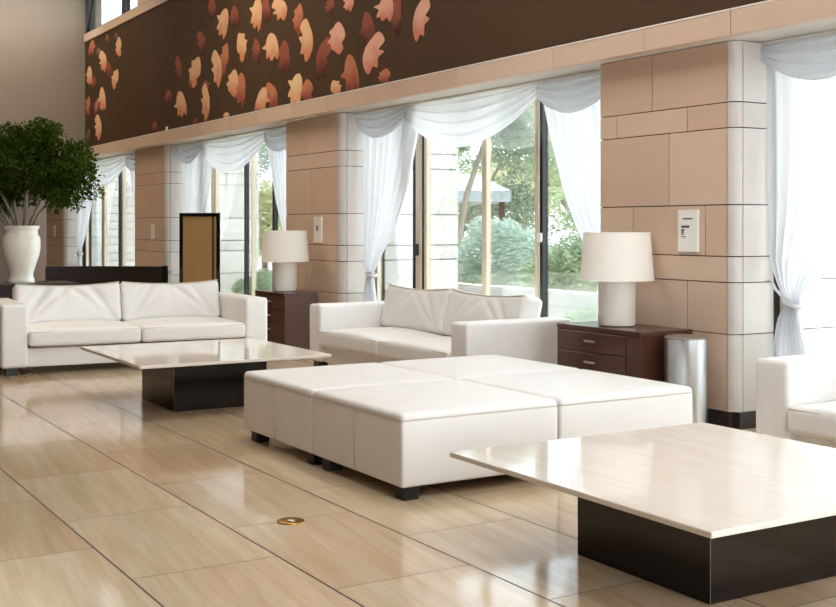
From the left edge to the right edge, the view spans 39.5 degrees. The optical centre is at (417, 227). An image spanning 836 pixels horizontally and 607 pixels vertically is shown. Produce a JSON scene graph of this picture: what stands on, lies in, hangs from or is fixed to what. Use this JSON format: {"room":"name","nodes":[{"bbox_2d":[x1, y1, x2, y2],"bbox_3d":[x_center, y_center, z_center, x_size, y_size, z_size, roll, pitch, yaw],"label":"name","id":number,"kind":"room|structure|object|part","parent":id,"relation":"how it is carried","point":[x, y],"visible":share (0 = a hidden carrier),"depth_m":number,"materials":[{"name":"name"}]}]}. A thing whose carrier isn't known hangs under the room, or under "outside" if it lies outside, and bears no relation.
{"room":"lobby","nodes":[
{"label":"lobby","id":0,"kind":"room"},
{"bbox_2d":[0,191,46,281],"bbox_3d":[-13.342,-1.374,22.433,12.300,5.400,0.200,0,0,-31],"label":"wall","id":1,"kind":"structure","parent":0,"point":[39,272],"depth_m":25.35,"materials":[{"name":"brown paint"}]},
{"bbox_2d":[0,0,84,163],"bbox_3d":[-12.196,-2.674,19.854,11.600,2.800,5.400,0,0,-31],"label":"wall","id":2,"kind":"structure","parent":0,"point":[42,44],"depth_m":20.15,"materials":[{"name":"beige paint"}]},
{"bbox_2d":[46,194,84,265],"bbox_3d":[-6.942,0.049,23.049,0.500,2.555,1.350,0,0,-31],"label":"wall pier","id":3,"kind":"object","parent":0,"point":[61,250],"visible":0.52,"depth_m":22.47,"materials":[{"name":"beige stone"}]},
{"bbox_2d":[53,226,55,236],"bbox_3d":[-7.151,0.076,22.894,0.018,0.220,0.120,0,0,-31],"label":"wall plaque","id":4,"kind":"object","parent":3,"relation":"attached to","point":[54,227],"visible":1,"depth_m":22.86,"materials":[{"name":"white ceramic"}]},
{"bbox_2d":[0,359,835,606],"bbox_3d":[-5.497,1.376,9.414,12.300,0.100,30.200,0,0,-31],"label":"floor","id":5,"kind":"structure","parent":0,"point":[110,496],"depth_m":5.14,"materials":[{"name":"tile"}]},
{"bbox_2d":[0,281,79,299],"bbox_3d":[-5.373,1.004,14.100,2.350,0.643,0.700,0,0,-31],"label":"console","id":6,"kind":"object","parent":5,"relation":"on","point":[5,288],"visible":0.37,"depth_m":14.13,"materials":[{"name":"brown wood"}]},
{"bbox_3d":[-5.199,1.001,13.860,1.900,0.550,0.030,0,0,-31],"label":"panel","id":7,"kind":"part","parent":6,"relation":"part of","materials":[{"name":"brown wood"}]},
{"bbox_2d":[1,226,40,283],"bbox_3d":[-4.880,0.331,14.300,0.460,0.705,0.460,0,0,-31],"label":"floor vase","id":8,"kind":"object","parent":6,"relation":"on","point":[20,245],"visible":0.98,"depth_m":14.14,"materials":[{"name":"white ceramic"}]},
{"bbox_2d":[0,116,105,225],"bbox_3d":[-4.842,-0.631,14.328,1.997,1.450,1.269,0,0,0],"label":"potted tree","id":9,"kind":"object","parent":8,"relation":"in","point":[60,178],"visible":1,"depth_m":14.08,"materials":[{"name":"green plant"}]},
{"bbox_3d":[-5.357,-0.413,14.229,0.781,1.014,0.059,0,0,-12],"label":"stem","id":10,"kind":"part","parent":9,"relation":"part of","materials":[{"name":"grey plant"}]},
{"bbox_3d":[-5.247,-0.414,14.309,0.512,1.012,0.346,0,0,-31],"label":"stem","id":11,"kind":"part","parent":9,"relation":"part of","materials":[{"name":"grey plant"}]},
{"bbox_3d":[-5.065,-0.415,14.232,0.352,1.007,0.068,0,0,-31],"label":"stem","id":12,"kind":"part","parent":9,"relation":"part of","materials":[{"name":"grey plant"}]},
{"bbox_3d":[-4.978,-0.416,14.325,0.197,1.004,0.044,0,0,20],"label":"stem","id":13,"kind":"part","parent":9,"relation":"part of","materials":[{"name":"grey plant"}]},
{"bbox_3d":[-4.786,-0.416,14.194,0.059,1.004,0.294,0,0,-31],"label":"stem","id":14,"kind":"part","parent":9,"relation":"part of","materials":[{"name":"grey plant"}]},
{"bbox_3d":[-4.776,-0.416,14.214,0.055,1.004,0.272,0,0,-38],"label":"stem","id":15,"kind":"part","parent":9,"relation":"part of","materials":[{"name":"grey plant"}]},
{"bbox_3d":[-4.616,-0.415,14.290,0.445,1.009,0.039,0,0,3],"label":"stem","id":16,"kind":"part","parent":9,"relation":"part of","materials":[{"name":"grey plant"}]},
{"bbox_3d":[-4.488,-0.414,14.293,0.642,1.012,0.038,0,0,1],"label":"stem","id":17,"kind":"part","parent":9,"relation":"part of","materials":[{"name":"grey plant"}]},
{"bbox_2d":[45,266,171,284],"bbox_3d":[-4.276,0.926,16.289,1.717,0.800,0.621,0,0,2],"label":"reception desk","id":18,"kind":"object","parent":5,"relation":"on","point":[84,275],"visible":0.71,"depth_m":16.10,"materials":[{"name":"brown wood"}]},
{"bbox_3d":[-3.470,0.926,15.970,0.080,0.800,0.040,0,0,-1],"label":"post","id":19,"kind":"part","parent":18,"relation":"part of","materials":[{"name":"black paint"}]},
{"bbox_2d":[0,279,266,375],"bbox_3d":[-2.847,0.932,11.411,2.500,0.787,1.166,0,0,-27],"label":"sofa","id":20,"kind":"object","parent":5,"relation":"on","point":[42,325],"visible":0.98,"depth_m":11.29,"materials":[{"name":"white leather"}]},
{"bbox_3d":[-3.663,1.291,10.459,0.100,0.070,0.100,0,0,-27],"label":"leg","id":21,"kind":"part","parent":20,"relation":"part of","materials":[{"name":"black wood"}]},
{"bbox_3d":[-3.864,0.976,10.906,0.230,0.569,1.140,0,0,-27],"label":"arm","id":22,"kind":"part","parent":20,"relation":"part of","materials":[{"name":"white leather"}]},
{"bbox_2d":[12,283,121,322],"bbox_3d":[-3.460,0.755,11.490,1.016,0.420,0.293,0,0,-27],"label":"cushion","id":23,"kind":"object","parent":20,"relation":"on","point":[101,301],"depth_m":11.39,"materials":[{"name":"white leather"}]},
{"bbox_2d":[28,320,140,346],"bbox_3d":[-3.256,0.989,11.090,1.014,0.175,0.966,0,0,-27],"label":"seat cushion","id":24,"kind":"object","parent":20,"relation":"on","point":[41,333],"depth_m":10.73,"materials":[{"name":"white leather"}]},
{"bbox_2d":[120,280,219,320],"bbox_3d":[-2.553,0.755,11.956,1.016,0.420,0.289,0,0,-27],"label":"cushion","id":25,"kind":"object","parent":20,"relation":"on","point":[138,300],"depth_m":11.84,"materials":[{"name":"white leather"}]},
{"bbox_2d":[122,317,244,341],"bbox_3d":[-2.347,0.989,11.554,1.014,0.175,0.966,0,0,-27],"label":"seat cushion","id":26,"kind":"object","parent":20,"relation":"on","point":[150,329],"depth_m":11.19,"materials":[{"name":"white leather"}]},
{"bbox_3d":[-1.842,0.976,11.939,0.230,0.569,1.140,0,0,-27],"label":"arm","id":27,"kind":"part","parent":20,"relation":"part of","materials":[{"name":"white leather"}]},
{"bbox_2d":[135,145,181,282],"bbox_3d":[-3.914,0.049,18.024,0.500,2.555,1.484,0,0,-31],"label":"wall pier","id":28,"kind":"object","parent":5,"relation":"on","point":[158,170],"visible":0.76,"depth_m":17.57,"materials":[{"name":"beige stone"}]},
{"bbox_2d":[151,224,154,238],"bbox_3d":[-4.044,0.056,17.738,0.018,0.225,0.130,0,0,-31],"label":"wall plaque","id":29,"kind":"object","parent":28,"relation":"attached to","point":[152,225],"visible":1,"depth_m":17.70,"materials":[{"name":"white ceramic"}]},
{"bbox_2d":[179,213,219,291],"bbox_3d":[-2.531,0.579,13.501,0.470,1.495,0.320,0,0,0],"label":"board","id":30,"kind":"object","parent":5,"relation":"on","point":[199,233],"visible":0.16,"depth_m":13.49,"materials":[{"name":"black gloss lacquer"},{"name":"tan brown wood"}]},
{"bbox_3d":[-2.531,0.558,13.504,0.390,1.375,0.018,0,0,0],"label":"panel","id":31,"kind":"part","parent":30,"relation":"part of","materials":[{"name":"brown wood"}]},
{"bbox_2d":[81,338,330,411],"bbox_3d":[-1.643,1.131,8.864,1.446,0.390,1.494,0,0,-31],"label":"coffee table","id":32,"kind":"object","parent":5,"relation":"on","point":[204,374],"visible":0.96,"depth_m":8.57,"materials":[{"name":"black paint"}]},
{"bbox_2d":[255,290,317,349],"bbox_3d":[-1.451,1.010,12.657,0.421,0.632,0.788,0,0,-31],"label":"base cabinet","id":33,"kind":"object","parent":5,"relation":"on","point":[288,313],"visible":0.54,"depth_m":12.34,"materials":[{"name":"brown wood"}]},
{"bbox_3d":[-1.600,0.803,12.567,0.024,0.139,0.712,0,0,-31],"label":"drawer","id":34,"kind":"part","parent":33,"relation":"part of","materials":[{"name":"brown wood"}]},
{"bbox_3d":[-1.597,1.026,12.569,0.015,0.600,0.780,0,0,-31],"label":"frame","id":35,"kind":"part","parent":33,"relation":"part of","materials":[{"name":"brown wood"}]},
{"bbox_3d":[-1.600,0.950,12.567,0.024,0.139,0.712,0,0,-31],"label":"drawer","id":36,"kind":"part","parent":33,"relation":"part of","materials":[{"name":"brown wood"}]},
{"bbox_3d":[-1.600,1.097,12.567,0.024,0.139,0.712,0,0,-31],"label":"drawer","id":37,"kind":"part","parent":33,"relation":"part of","materials":[{"name":"brown wood"}]},
{"bbox_2d":[261,231,308,291],"bbox_3d":[-1.449,0.364,12.693,0.523,0.661,0.523,0,0,-31],"label":"table lamp","id":38,"kind":"object","parent":33,"relation":"on","point":[284,249],"visible":1,"depth_m":12.53,"materials":[{"name":"white fabric"}]},
{"bbox_3d":[-1.449,0.203,12.693,0.518,0.338,0.518,0,0,-31],"label":"lamp shade","id":39,"kind":"part","parent":38,"relation":"part of","materials":[{"name":"beige fabric"}]},
{"bbox_2d":[277,517,303,524],"bbox_3d":[-0.574,1.320,5.249,0.124,0.012,0.124,0,0,-31],"label":"floor outlet","id":40,"kind":"object","parent":5,"relation":"on","point":[288,520],"visible":1,"depth_m":5.22,"materials":[{"name":"gold metal"}]},
{"bbox_2d":[286,113,366,302],"bbox_3d":[-0.968,0.049,13.135,0.500,2.555,1.400,0,0,-31],"label":"wall pier","id":41,"kind":"object","parent":5,"relation":"on","point":[324,154],"visible":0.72,"depth_m":12.66,"materials":[{"name":"beige stone"}]},
{"bbox_2d":[314,217,322,242],"bbox_3d":[-1.105,0.026,12.860,0.020,0.287,0.190,0,0,-31],"label":"wall plaque","id":42,"kind":"object","parent":41,"relation":"attached to","point":[318,221],"visible":1,"depth_m":12.83,"materials":[{"name":"white plastic"}]},
{"bbox_2d":[244,363,450,464],"bbox_3d":[-0.437,1.108,7.139,0.958,0.436,0.990,0,0,-31],"label":"ottoman","id":43,"kind":"object","parent":5,"relation":"on","point":[278,403],"visible":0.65,"depth_m":6.92,"materials":[{"name":"white leather"}]},
{"bbox_3d":[-0.980,1.292,7.234,0.086,0.067,0.086,0,0,-31],"label":"leg","id":44,"kind":"part","parent":43,"relation":"part of","materials":[{"name":"black wood"}]},
{"bbox_3d":[-0.568,1.292,6.550,0.086,0.067,0.086,0,0,-31],"label":"leg","id":45,"kind":"part","parent":43,"relation":"part of","materials":[{"name":"black wood"}]},
{"bbox_2d":[313,379,557,500],"bbox_3d":[0.077,1.108,6.286,0.958,0.436,0.990,0,0,-31],"label":"ottoman","id":46,"kind":"object","parent":5,"relation":"on","point":[402,435],"visible":0.94,"depth_m":5.92,"materials":[{"name":"white leather"}]},
{"bbox_3d":[-0.467,1.292,6.382,0.086,0.067,0.086,0,0,-31],"label":"leg","id":47,"kind":"part","parent":46,"relation":"part of","materials":[{"name":"black wood"}]},
{"bbox_3d":[-0.054,1.292,5.697,0.086,0.067,0.086,0,0,-31],"label":"leg","id":48,"kind":"part","parent":46,"relation":"part of","materials":[{"name":"black wood"}]},
{"bbox_2d":[310,283,570,365],"bbox_3d":[0.081,0.925,9.897,1.006,0.802,2.655,0,0,-31],"label":"sofa","id":49,"kind":"object","parent":5,"relation":"on","point":[411,323],"visible":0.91,"depth_m":9.76,"materials":[{"name":"white leather"}]},
{"bbox_3d":[-0.898,1.274,10.752,0.100,0.104,0.100,0,0,-31],"label":"leg","id":50,"kind":"part","parent":49,"relation":"part of","materials":[{"name":"black wood"}]},
{"bbox_3d":[-0.534,0.965,10.942,0.980,0.522,0.230,0,0,-31],"label":"arm","id":51,"kind":"part","parent":49,"relation":"part of","materials":[{"name":"white leather"}]},
{"bbox_2d":[319,327,446,356],"bbox_3d":[-0.288,0.989,10.315,0.806,0.175,1.092,0,0,-31],"label":"seat cushion","id":52,"kind":"object","parent":49,"relation":"on","point":[354,341],"depth_m":10.10,"materials":[{"name":"white leather"}]},
{"bbox_2d":[378,336,450,360],"bbox_3d":[0.279,0.989,9.375,0.806,0.175,1.092,0,0,-31],"label":"seat cushion","id":53,"kind":"object","parent":49,"relation":"on","point":[424,347],"depth_m":9.26,"materials":[{"name":"white leather"}]},
{"bbox_2d":[380,284,451,334],"bbox_3d":[0.029,0.740,10.506,0.292,0.420,1.094,0,0,-31],"label":"cushion","id":54,"kind":"object","parent":49,"relation":"on","point":[420,310],"depth_m":10.37,"materials":[{"name":"white leather"}]},
{"bbox_2d":[443,289,541,335],"bbox_3d":[0.596,0.740,9.566,0.291,0.420,1.094,0,0,-31],"label":"cushion","id":55,"kind":"object","parent":49,"relation":"on","point":[459,305],"depth_m":9.47,"materials":[{"name":"white leather"}]},
{"bbox_3d":[0.718,0.965,8.865,0.980,0.522,0.230,0,0,-31],"label":"arm","id":56,"kind":"part","parent":49,"relation":"part of","materials":[{"name":"white leather"}]},
{"bbox_2d":[380,354,577,379],"bbox_3d":[0.390,1.108,7.637,0.958,0.436,0.990,0,0,-31],"label":"ottoman","id":57,"kind":"object","parent":5,"relation":"on","point":[459,368],"visible":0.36,"depth_m":7.51,"materials":[{"name":"white leather"}]},
{"bbox_2d":[462,369,692,438],"bbox_3d":[0.903,1.108,6.785,0.958,0.436,0.990,0,0,-31],"label":"ottoman","id":58,"kind":"object","parent":5,"relation":"on","point":[589,402],"visible":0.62,"depth_m":6.44,"materials":[{"name":"white leather"}]},
{"bbox_2d":[557,321,691,381],"bbox_3d":[1.427,1.010,8.186,0.496,0.632,0.898,0,0,-31],"label":"base cabinet","id":59,"kind":"object","parent":5,"relation":"on","point":[637,351],"visible":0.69,"depth_m":7.93,"materials":[{"name":"brown wood"}]},
{"bbox_3d":[1.217,0.803,8.124,0.024,0.139,0.712,0,0,-31],"label":"drawer","id":60,"kind":"part","parent":59,"relation":"part of","materials":[{"name":"brown wood"}]},
{"bbox_3d":[1.217,0.950,8.124,0.024,0.139,0.712,0,0,-31],"label":"drawer","id":61,"kind":"part","parent":59,"relation":"part of","materials":[{"name":"brown wood"}]},
{"bbox_3d":[1.249,1.026,8.079,0.015,0.600,0.890,0,0,-31],"label":"frame","id":62,"kind":"part","parent":59,"relation":"part of","materials":[{"name":"brown wood"}]},
{"bbox_2d":[580,232,653,326],"bbox_3d":[1.406,0.364,8.226,0.523,0.661,0.523,0,0,-31],"label":"table lamp","id":63,"kind":"object","parent":59,"relation":"on","point":[616,261],"visible":1,"depth_m":8.06,"materials":[{"name":"white fabric"}]},
{"bbox_3d":[1.406,0.203,8.226,0.518,0.338,0.518,0,0,-31],"label":"lamp shade","id":64,"kind":"part","parent":63,"relation":"part of","materials":[{"name":"beige fabric"}]},
{"bbox_2d":[450,422,835,604],"bbox_3d":[1.135,1.131,4.587,1.446,0.390,1.494,0,0,-31],"label":"coffee table","id":65,"kind":"object","parent":5,"relation":"on","point":[710,514],"visible":1,"depth_m":4.34,"materials":[{"name":"beige stone"}]},
{"bbox_3d":[1.026,1.143,4.083,0.002,0.358,0.002,0,0,-31],"label":"edge trim","id":66,"kind":"part","parent":65,"relation":"part of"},
{"bbox_2d":[664,334,707,422],"bbox_3d":[1.762,1.017,7.646,0.286,0.618,0.286,0,0,-31],"label":"waste bin","id":67,"kind":"object","parent":5,"relation":"on","point":[685,355],"visible":0.6,"depth_m":7.53,"materials":[{"name":"metal"}]},
{"bbox_3d":[1.762,0.719,7.646,0.284,0.022,0.284,0,0,-31],"label":"lid","id":68,"kind":"part","parent":67,"relation":"part of","materials":[{"name":"silver metal"}]},
{"bbox_2d":[601,41,779,411],"bbox_3d":[1.937,0.049,8.315,0.500,2.555,1.355,0,0,-31],"label":"wall pier","id":69,"kind":"object","parent":5,"relation":"on","point":[685,129],"visible":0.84,"depth_m":7.85,"materials":[{"name":"beige stone"}]},
{"bbox_2d":[678,210,698,251],"bbox_3d":[1.849,0.022,7.958,0.020,0.288,0.190,0,0,-31],"label":"wall plaque","id":70,"kind":"object","parent":69,"relation":"attached to","point":[688,220],"visible":1,"depth_m":7.94,"materials":[{"name":"white plastic"}]},
{"bbox_2d":[708,408,755,429],"bbox_3d":[1.892,1.270,8.289,0.404,0.111,1.362,0,0,-31],"label":"baseboard","id":71,"kind":"structure","parent":69,"relation":"attached to","point":[736,420],"depth_m":7.67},
{"bbox_2d":[756,352,835,448],"bbox_3d":[2.908,0.925,5.398,1.006,0.802,2.655,0,0,-31],"label":"sofa","id":72,"kind":"object","parent":5,"relation":"on","point":[796,394],"visible":0.77,"depth_m":6.15,"materials":[{"name":"white leather"}]},
{"bbox_2d":[788,401,835,441],"bbox_3d":[2.539,0.989,5.816,0.806,0.175,1.092,0,0,-31],"label":"seat cushion","id":73,"kind":"object","parent":72,"relation":"on","point":[815,421],"depth_m":5.96,"materials":[{"name":"white leather"}]},
{"bbox_2d":[800,256,835,353],"bbox_3d":[2.842,-0.124,8.304,0.948,3.100,0.362,0,0,-31],"label":"window","id":74,"kind":"structure","parent":0,"point":[818,313],"depth_m":8.07,"materials":[{"name":"glass"}]},
{"bbox_3d":[-0.602,-2.662,12.480,0.650,2.825,30.000,0,0,-31],"label":"wall","id":75,"kind":"structure","parent":0,"visible":0},
{"bbox_2d":[81,153,134,185],"bbox_3d":[-5.518,-0.981,20.515,0.117,0.494,4.410,0,0,-31],"label":"swag valance","id":76,"kind":"object","parent":75,"relation":"hanging from","point":[111,167],"visible":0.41,"depth_m":20.09,"materials":[{"name":"white fabric"}]},
{"bbox_2d":[75,176,93,265],"bbox_3d":[-6.250,0.053,21.930,0.132,2.515,1.232,0,0,-33],"label":"drape","id":77,"kind":"object","parent":76,"relation":"hanging from","point":[82,217],"visible":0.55,"depth_m":22.10,"materials":[{"name":"white fabric"}]},
{"bbox_2d":[130,171,135,211],"bbox_3d":[-4.582,0.053,19.101,0.132,2.515,1.023,0,0,-34],"label":"drape","id":78,"kind":"object","parent":76,"relation":"hanging from","point":[132,174],"visible":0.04,"depth_m":19.34,"materials":[{"name":"white fabric"}]},
{"bbox_2d":[85,165,135,265],"bbox_3d":[-5.280,0.049,20.665,0.055,2.555,4.450,0,0,-31],"label":"window","id":79,"kind":"structure","parent":75,"relation":"in","point":[110,239],"depth_m":21.05,"materials":[{"name":"clear glass"}]},
{"bbox_2d":[85,0,137,33],"bbox_3d":[-5.056,-3.734,19.212,0.070,0.713,3.030,0,0,-31],"label":"window","id":80,"kind":"structure","parent":75,"relation":"in","point":[98,13],"depth_m":19.65,"materials":[{"name":"white glass"}]},
{"bbox_2d":[84,0,169,42],"bbox_3d":[0.497,-3.326,9.978,0.090,0.135,24.574,0,0,-31],"label":"trim","id":81,"kind":"structure","parent":75,"relation":"attached to","point":[149,5],"depth_m":18.48,"materials":[{"name":"beige stone"}]},
{"bbox_2d":[138,0,148,5],"bbox_3d":[1.292,-3.736,8.659,0.090,0.675,21.494,0,0,-31],"label":"trim","id":82,"kind":"structure","parent":75,"relation":"attached to","point":[140,2],"depth_m":17.69,"materials":[{"name":"beige stone"}]},
{"bbox_2d":[177,126,285,172],"bbox_3d":[-2.504,-0.981,15.513,0.117,0.494,4.230,0,0,-31],"label":"swag valance","id":83,"kind":"object","parent":75,"relation":"hanging from","point":[227,154],"visible":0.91,"depth_m":15.37,"materials":[{"name":"white fabric"}]},
{"bbox_2d":[182,151,211,212],"bbox_3d":[-3.218,0.053,16.835,0.132,2.515,1.232,0,0,-29],"label":"drape","id":84,"kind":"object","parent":83,"relation":"hanging from","point":[196,175],"visible":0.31,"depth_m":16.83,"materials":[{"name":"white fabric"}]},
{"bbox_2d":[268,148,286,230],"bbox_3d":[-1.591,0.053,14.190,0.132,2.515,1.022,0,0,-29],"label":"drape","id":85,"kind":"object","parent":83,"relation":"hanging from","point":[277,160],"visible":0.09,"depth_m":14.32,"materials":[{"name":"white fabric"}]},
{"bbox_2d":[204,142,282,295],"bbox_3d":[-2.266,0.049,15.663,0.055,2.555,4.270,0,0,-31],"label":"window","id":86,"kind":"structure","parent":75,"relation":"in","point":[244,199],"depth_m":15.74,"materials":[{"name":"clear glass"}]},
{"bbox_2d":[279,116,315,122],"bbox_3d":[-1.369,-1.225,13.162,0.050,0.016,0.860,0,0,-31],"label":"soffit slot","id":87,"kind":"object","parent":75,"relation":"attached to","point":[307,116],"visible":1,"depth_m":13.11,"materials":[{"name":"white ceramic"}]},
{"bbox_2d":[85,0,765,147],"bbox_3d":[0.492,-2.321,9.987,0.049,1.865,24.600,0,0,-31],"label":"wall mural","id":88,"kind":"object","parent":75,"relation":"attached to","point":[177,63],"visible":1,"depth_m":13.01,"materials":[{"name":"brown paint"}]},
{"bbox_2d":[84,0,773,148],"bbox_3d":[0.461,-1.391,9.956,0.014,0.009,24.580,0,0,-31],"label":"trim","id":89,"kind":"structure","parent":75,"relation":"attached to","point":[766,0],"depth_m":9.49,"materials":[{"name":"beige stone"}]},
{"bbox_2d":[84,0,835,157],"bbox_3d":[0.488,-1.309,9.973,0.070,0.160,24.574,0,0,-31],"label":"trim","id":90,"kind":"structure","parent":75,"relation":"attached to","point":[774,14],"depth_m":9.10,"materials":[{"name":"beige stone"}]},
{"bbox_2d":[356,69,600,147],"bbox_3d":[0.414,-0.981,10.670,0.117,0.494,4.220,0,0,-31],"label":"swag valance","id":91,"kind":"object","parent":75,"relation":"hanging from","point":[463,120],"visible":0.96,"depth_m":10.41,"materials":[{"name":"white fabric"}]},
{"bbox_2d":[362,119,417,301],"bbox_3d":[-0.271,0.053,12.001,0.132,2.515,1.232,0,0,-33],"label":"drape","id":92,"kind":"object","parent":91,"relation":"hanging from","point":[388,159],"visible":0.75,"depth_m":12.13,"materials":[{"name":"white fabric"}]},
{"bbox_2d":[544,99,601,320],"bbox_3d":[1.327,0.053,9.352,0.132,2.515,1.022,0,0,-29],"label":"drape","id":93,"kind":"object","parent":91,"relation":"hanging from","point":[575,138],"visible":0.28,"depth_m":9.34,"materials":[{"name":"white fabric"}]},
{"bbox_2d":[375,98,597,321],"bbox_3d":[0.642,0.049,10.812,0.080,2.555,4.260,0,0,-31],"label":"window","id":94,"kind":"structure","parent":75,"relation":"in","point":[491,216],"depth_m":10.72,"materials":[{"name":"clear glass"}]},
{"bbox_3d":[-0.011,0.226,11.844,0.026,0.120,0.040,0,0,-31],"label":"handle","id":95,"kind":"part","parent":94,"relation":"part of","materials":[{"name":"brown metal"}]},
{"bbox_2d":[780,291,783,311],"bbox_3d":[3.546,0.049,6.016,0.055,2.555,4.245,0,0,-31],"label":"window","id":96,"kind":"structure","parent":75,"relation":"in","point":[781,303],"depth_m":7.81,"materials":[{"name":"glass"}]},
{"bbox_2d":[760,29,835,79],"bbox_3d":[3.357,-0.981,5.902,0.117,0.494,4.235,0,0,-31],"label":"swag valance","id":97,"kind":"object","parent":75,"relation":"hanging from","point":[809,56],"visible":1,"depth_m":7.38,"materials":[{"name":"white fabric"}]},
{"bbox_2d":[766,65,835,356],"bbox_3d":[2.670,0.053,7.241,0.132,2.515,1.232,0,0,-33],"label":"drape","id":98,"kind":"object","parent":97,"relation":"hanging from","point":[800,114],"visible":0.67,"depth_m":7.54,"materials":[{"name":"white fabric"}]}
]}

